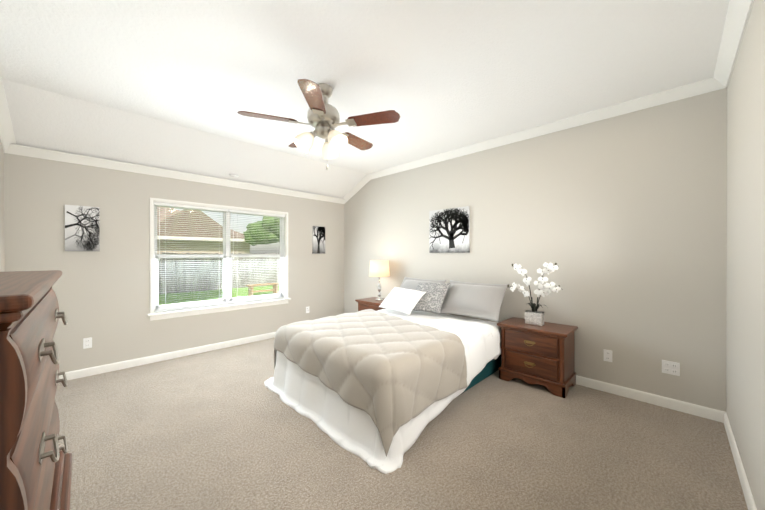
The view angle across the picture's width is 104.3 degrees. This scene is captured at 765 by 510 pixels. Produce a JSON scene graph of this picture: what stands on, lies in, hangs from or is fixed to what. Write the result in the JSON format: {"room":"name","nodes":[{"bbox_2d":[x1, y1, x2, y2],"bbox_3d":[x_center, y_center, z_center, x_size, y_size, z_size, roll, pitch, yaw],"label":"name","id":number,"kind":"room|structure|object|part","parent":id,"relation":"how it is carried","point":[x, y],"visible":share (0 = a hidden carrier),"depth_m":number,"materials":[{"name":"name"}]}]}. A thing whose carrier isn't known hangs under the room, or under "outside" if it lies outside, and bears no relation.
{"room":"bedroom","nodes":[
{"label":"bedroom","id":0,"kind":"room"},
{"bbox_2d":[0,139,4,271],"bbox_3d":[-1.990,-0.084,1.111,5.270,2.890,0.150,0,0,45],"label":"wall","id":1,"kind":"structure","parent":0,"point":[2,259],"depth_m":2.84,"materials":[{"name":"grey paint"}]},
{"bbox_2d":[0,76,15,151],"bbox_3d":[-1.910,-1.212,1.188,4.970,0.435,0.078,0,0,45],"label":"crown molding","id":2,"kind":"structure","parent":1,"relation":"attached to","point":[7,137],"depth_m":2.71,"materials":[{"name":"white wood"}]},
{"bbox_2d":[4,153,343,371],"bbox_3d":[-2.285,0.081,4.454,0.150,2.540,4.190,0,0,45],"label":"wall","id":3,"kind":"structure","parent":0,"point":[103,296],"depth_m":3.55,"materials":[{"name":"grey paint"}]},
{"bbox_2d":[65,205,99,250],"bbox_3d":[-3.314,-0.291,3.284,0.028,0.500,0.270,0,0,45],"label":"picture","id":4,"kind":"object","parent":3,"relation":"attached to","point":[82,228],"visible":1,"depth_m":3.27,"materials":[{"name":"fabric"}]},
{"bbox_2d":[83,337,91,348],"bbox_3d":[-3.296,0.984,3.321,0.009,0.115,0.070,0,0,45],"label":"electrical outlet","id":5,"kind":"object","parent":3,"relation":"attached to","point":[87,342],"visible":1,"depth_m":3.32,"materials":[{"name":"white plastic"}]},
{"bbox_2d":[59,332,275,380],"bbox_3d":[-2.226,1.306,4.400,0.014,0.090,4.190,0,0,45],"label":"baseboard","id":6,"kind":"structure","parent":3,"relation":"attached to","point":[85,372],"depth_m":3.77,"materials":[{"name":"white wood"}]},
{"bbox_2d":[4,144,344,203],"bbox_3d":[-2.204,-1.046,4.371,0.078,0.085,4.190,0,0,45],"label":"crown molding","id":7,"kind":"structure","parent":3,"relation":"attached to","point":[21,150],"depth_m":3.67,"materials":[{"name":"white wood"}]},
{"bbox_2d":[147,198,290,320],"bbox_3d":[-2.284,0.051,4.405,0.180,1.540,1.910,0,0,45],"label":"window unit","id":8,"kind":"structure","parent":3,"relation":"in","point":[227,302],"depth_m":4.29,"materials":[{"name":"white"}]},
{"bbox_3d":[-2.336,0.021,4.455,0.004,1.344,1.724,0,0,45],"label":"glass","id":9,"kind":"part","parent":8,"relation":"part of","materials":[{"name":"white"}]},
{"bbox_2d":[312,226,324,253],"bbox_3d":[-1.166,-0.275,5.456,0.028,0.495,0.260,0,0,45],"label":"picture","id":10,"kind":"object","parent":3,"relation":"attached to","point":[318,239],"visible":0.98,"depth_m":5.43,"materials":[{"name":"fabric"}]},
{"bbox_2d":[0,0,729,197],"bbox_3d":[-0.465,-1.285,2.650,5.270,0.538,4.490,0,0,45],"label":"ceiling","id":11,"kind":"structure","parent":0,"point":[175,85],"depth_m":2.32,"materials":[{"name":"white paint"}]},
{"bbox_2d":[307,83,339,138],"bbox_3d":[-0.506,-1.221,2.558,0.276,0.424,0.276,0,0,45],"label":"motor","id":12,"kind":"object","parent":11,"relation":"hanging from","point":[331,116],"visible":0.83,"depth_m":2.49,"materials":[{"name":"silver metal"}]},
{"bbox_2d":[288,120,312,125],"bbox_3d":[-0.685,-1.119,2.494,0.200,0.044,0.088,0,0,-20],"label":"iron","id":13,"kind":"object","parent":12,"relation":"attached to","point":[296,122],"visible":0.96,"depth_m":2.49,"materials":[{"name":"silver metal"}]},
{"bbox_2d":[237,111,296,121],"bbox_3d":[-0.926,-1.115,2.403,0.445,0.037,0.149,0,0,-20],"label":"blade","id":14,"kind":"object","parent":13,"relation":"attached to","point":[256,115],"visible":0.94,"depth_m":2.38,"materials":[{"name":"brown wood"}]},
{"bbox_2d":[312,109,324,121],"bbox_3d":[-0.500,-1.118,2.369,0.088,0.044,0.200,0,0,-2],"label":"iron","id":15,"kind":"object","parent":12,"relation":"attached to","point":[319,113],"visible":0.96,"depth_m":2.32,"materials":[{"name":"silver metal"}]},
{"bbox_2d":[297,79,325,113],"bbox_3d":[-0.488,-1.114,2.111,0.149,0.037,0.445,0,0,-2],"label":"blade","id":16,"kind":"object","parent":15,"relation":"attached to","point":[311,92],"visible":0.96,"depth_m":2.05,"materials":[{"name":"brown wood"}]},
{"bbox_2d":[310,129,331,169],"bbox_3d":[-0.493,-0.899,2.539,0.223,0.342,0.240,0,0,45],"label":"ceiling fan light","id":17,"kind":"object","parent":12,"relation":"attached to","point":[313,132],"visible":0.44,"depth_m":2.52,"materials":[{"name":"silver metal"}]},
{"bbox_2d":[293,130,347,159],"bbox_3d":[-0.487,-0.949,2.530,0.444,0.176,0.471,0,0,45],"label":"shades","id":18,"kind":"object","parent":17,"relation":"attached to","point":[334,145],"visible":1,"depth_m":2.50,"materials":[{"name":"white glass"}]},
{"bbox_2d":[332,119,356,126],"bbox_3d":[-0.324,-1.119,2.506,0.200,0.044,0.088,0,0,16],"label":"iron","id":19,"kind":"object","parent":12,"relation":"attached to","point":[349,122],"visible":1,"depth_m":2.50,"materials":[{"name":"silver metal"}]},
{"bbox_2d":[348,110,399,126],"bbox_3d":[-0.076,-1.115,2.437,0.445,0.037,0.149,0,0,16],"label":"blade","id":20,"kind":"object","parent":19,"relation":"attached to","point":[385,117],"visible":1,"depth_m":2.42,"materials":[{"name":"brown wood"}]},
{"bbox_2d":[55,338,747,509],"bbox_3d":[-0.465,1.416,2.658,5.270,0.120,4.490,0,0,45],"label":"floor","id":21,"kind":"structure","parent":0,"point":[223,429],"depth_m":2.05,"materials":[{"name":"carpet"}]},
{"bbox_2d":[0,270,72,509],"bbox_3d":[-0.937,0.707,0.550,0.884,1.310,0.492,0,0,45],"label":"dresser","id":22,"kind":"object","parent":21,"relation":"on","point":[35,468],"visible":1,"depth_m":0.49,"materials":[{"name":"brown wood"}]},
{"bbox_3d":[-0.793,0.188,0.694,0.792,0.156,0.024,0,0,45],"label":"drawer","id":23,"kind":"part","parent":22,"relation":"part of","materials":[{"name":"brown wood"}]},
{"bbox_3d":[-0.793,0.369,0.695,0.792,0.178,0.024,0,0,45],"label":"drawer","id":24,"kind":"part","parent":22,"relation":"part of","materials":[{"name":"brown wood"}]},
{"bbox_3d":[-0.793,0.561,0.695,0.792,0.178,0.024,0,0,45],"label":"drawer","id":25,"kind":"part","parent":22,"relation":"part of","materials":[{"name":"brown wood"}]},
{"bbox_3d":[-0.775,0.634,0.714,0.548,0.948,0.031,0,0,45],"label":"handle","id":26,"kind":"part","parent":22,"relation":"part of","materials":[{"name":"grey metal"}]},
{"bbox_2d":[355,297,385,310],"bbox_3d":[-0.061,1.045,4.861,0.675,0.610,0.453,0,0,45],"label":"nightstand","id":27,"kind":"object","parent":21,"relation":"on","point":[368,303],"visible":0.12,"depth_m":4.78,"materials":[{"name":"brown wood"}]},
{"bbox_3d":[-0.196,0.896,4.723,0.503,0.193,0.022,0,0,45],"label":"drawer","id":28,"kind":"part","parent":27,"relation":"part of","materials":[{"name":"brown wood"}]},
{"bbox_2d":[369,260,389,300],"bbox_3d":[-0.051,0.413,4.869,0.344,0.652,0.344,0,0,45],"label":"table lamp","id":29,"kind":"object","parent":27,"relation":"on","point":[379,268],"visible":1,"depth_m":4.74,"materials":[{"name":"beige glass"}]},
{"bbox_3d":[-0.051,0.217,4.868,0.344,0.260,0.344,0,0,45],"label":"lamp shade","id":30,"kind":"part","parent":29,"relation":"part of","materials":[{"name":"white fabric"}]},
{"bbox_2d":[264,277,509,473],"bbox_3d":[0.145,0.856,3.267,1.887,1.029,2.284,0,0,45],"label":"bed","id":31,"kind":"object","parent":21,"relation":"on","point":[379,390],"visible":1,"depth_m":2.52,"materials":[{"name":"beige fabric"}]},
{"bbox_2d":[379,287,425,314],"bbox_3d":[0.250,0.581,3.869,0.611,0.267,0.350,0,0,45],"label":"pillow","id":32,"kind":"object","parent":31,"relation":"on","point":[403,300],"depth_m":3.74,"materials":[{"name":"white fabric"}]},
{"bbox_3d":[0.218,0.919,3.339,1.520,0.210,2.080,0,0,45],"label":"mattress","id":33,"kind":"part","parent":31,"relation":"part of","materials":[{"name":"white fabric"}]},
{"bbox_2d":[497,317,577,397],"bbox_3d":[1.644,1.050,3.175,0.670,0.610,0.453,0,0,45],"label":"nightstand","id":34,"kind":"object","parent":21,"relation":"on","point":[543,355],"visible":1,"depth_m":3.01,"materials":[{"name":"brown wood"}]},
{"bbox_3d":[1.493,1.009,3.022,0.121,0.268,0.023,0,0,45],"label":"handle","id":35,"kind":"part","parent":34,"relation":"part of","materials":[{"name":"gold metal"}]},
{"bbox_3d":[1.508,0.901,3.037,0.498,0.193,0.022,0,0,45],"label":"drawer","id":36,"kind":"part","parent":34,"relation":"part of","materials":[{"name":"brown wood"}]},
{"bbox_3d":[1.508,1.120,3.038,0.498,0.193,0.022,0,0,45],"label":"drawer","id":37,"kind":"part","parent":34,"relation":"part of","materials":[{"name":"brown wood"}]},
{"bbox_2d":[507,262,562,325],"bbox_3d":[1.614,0.410,3.165,0.554,0.668,0.152,0,0,45],"label":"potted orchid","id":38,"kind":"object","parent":34,"relation":"on","point":[533,316],"visible":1,"depth_m":3.14,"materials":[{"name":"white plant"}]},
{"bbox_2d":[344,88,726,411],"bbox_3d":[1.008,-0.093,4.249,5.120,2.890,0.150,0,0,45],"label":"wall","id":39,"kind":"structure","parent":0,"point":[620,221],"depth_m":2.97,"materials":[{"name":"grey paint"}]},
{"bbox_2d":[429,206,469,252],"bbox_3d":[0.934,-0.343,4.195,0.640,0.620,0.028,0,0,45],"label":"framed picture","id":40,"kind":"object","parent":39,"relation":"attached to","point":[449,230],"visible":1,"depth_m":4.16,"materials":[{"name":"fabric"}]},
{"bbox_2d":[342,77,724,203],"bbox_3d":[0.981,-1.221,4.112,4.970,0.435,0.078,0,0,45],"label":"crown molding","id":41,"kind":"structure","parent":39,"relation":"attached to","point":[681,92],"depth_m":3.14,"materials":[{"name":"white wood"}]},
{"bbox_2d":[604,349,611,361],"bbox_3d":[2.227,0.995,2.935,0.070,0.115,0.009,0,0,45],"label":"electrical outlet","id":42,"kind":"object","parent":39,"relation":"attached to","point":[608,355],"visible":1,"depth_m":2.93,"materials":[{"name":"white plastic"}]},
{"bbox_2d":[576,375,724,422],"bbox_3d":[1.004,1.307,4.142,4.970,0.090,0.014,0,0,45],"label":"baseboard","id":43,"kind":"structure","parent":39,"relation":"attached to","point":[688,408],"depth_m":2.69,"materials":[{"name":"white wood"}]},
{"bbox_2d":[662,360,679,375],"bbox_3d":[2.543,0.996,2.622,0.115,0.115,0.009,0,0,45],"label":"electrical outlet","id":44,"kind":"object","parent":39,"relation":"attached to","point":[671,367],"visible":1,"depth_m":2.62,"materials":[{"name":"white plastic"}]},
{"bbox_2d":[726,0,764,509],"bbox_3d":[1.408,-0.084,0.907,0.150,2.890,4.340,0,0,45],"label":"wall","id":45,"kind":"structure","parent":0,"point":[745,356],"depth_m":1.68,"materials":[{"name":"grey paint"}]},
{"bbox_2d":[714,0,753,87],"bbox_3d":[1.274,-1.386,0.930,0.078,0.085,4.190,0,0,45],"label":"crown molding","id":46,"kind":"structure","parent":45,"relation":"attached to","point":[738,14],"depth_m":1.89,"materials":[{"name":"white wood"}]},
{"bbox_2d":[724,412,756,509],"bbox_3d":[1.297,1.316,0.915,0.014,0.090,4.190,0,0,45],"label":"baseboard","id":47,"kind":"structure","parent":45,"relation":"attached to","point":[748,496],"depth_m":1.80,"materials":[{"name":"white wood"}]},
{"label":"outside","id":48,"kind":"structure","parent":0,"visible":0},
{"bbox_2d":[159,261,279,304],"bbox_3d":[-21.609,1.692,31.174,64.860,0.200,75.000,0,0,45],"label":"ground","id":49,"kind":"structure","parent":48,"point":[206,294],"depth_m":12.39,"materials":[{"name":"green plant"}]},
{"bbox_2d":[157,239,249,283],"bbox_3d":[-18.446,0.296,17.915,10.000,2.670,16.600,0,0,45],"label":"house","id":50,"kind":"structure","parent":49,"relation":"on","point":[191,249],"depth_m":18.19,"materials":[{"name":"beige"}]},
{"bbox_2d":[157,207,244,238],"bbox_3d":[-18.446,-2.314,17.907,10.900,2.550,17.500,0,0,45],"label":"roof","id":51,"kind":"structure","parent":50,"relation":"on","point":[190,231],"depth_m":17.61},
{"bbox_2d":[157,236,244,241],"bbox_3d":[-14.560,-0.962,14.068,0.030,0.190,17.500,0,0,45],"label":"fascia","id":52,"kind":"object","parent":51,"relation":"attached to","point":[188,238],"depth_m":17.47,"materials":[{"name":"white"}]},
{"bbox_2d":[158,253,279,293],"bbox_3d":[-3.637,0.760,18.399,0.058,1.740,50.115,0,0,45],"label":"fence","id":53,"kind":"object","parent":49,"relation":"on","point":[196,283],"depth_m":13.90,"materials":[{"name":"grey wood"}]},
{"bbox_2d":[243,217,279,245],"bbox_3d":[-6.765,-1.040,20.619,3.726,5.326,5.044,0,0,45],"label":"tree","id":54,"kind":"object","parent":49,"relation":"on","point":[249,238],"depth_m":18.87,"materials":[{"name":"green plant"}]},
{"bbox_2d":[246,283,279,295],"bbox_3d":[-4.873,1.418,12.159,0.360,0.460,1.250,0,0,45],"label":"bench","id":55,"kind":"object","parent":49,"relation":"on","point":[250,291],"depth_m":12.01,"materials":[{"name":"beige wood"}]},
{"bbox_3d":[-0.407,-1.119,2.725,0.100,0.044,0.208,0,0,45],"label":"iron","id":56,"kind":"object","parent":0,"visible":0},
{"bbox_2d":[344,132,372,149],"bbox_3d":[-0.258,-1.117,2.931,0.149,0.037,0.445,0,0,34],"label":"blade","id":57,"kind":"object","parent":56,"relation":"attached to","point":[358,142],"visible":0.83,"depth_m":2.95,"materials":[{"name":"brown wood"}]},
{"bbox_3d":[-0.619,-1.119,2.715,0.206,0.044,0.096,0,0,45],"label":"iron","id":58,"kind":"object","parent":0,"visible":0},
{"bbox_2d":[289,135,316,147],"bbox_3d":[-0.784,-1.116,2.910,0.149,0.037,0.445,0,0,-38],"label":"fan","id":59,"kind":"object","parent":58,"relation":"attached to","point":[292,145],"visible":0.27,"depth_m":3.01,"materials":[{"name":"brown wood"}]}
]}

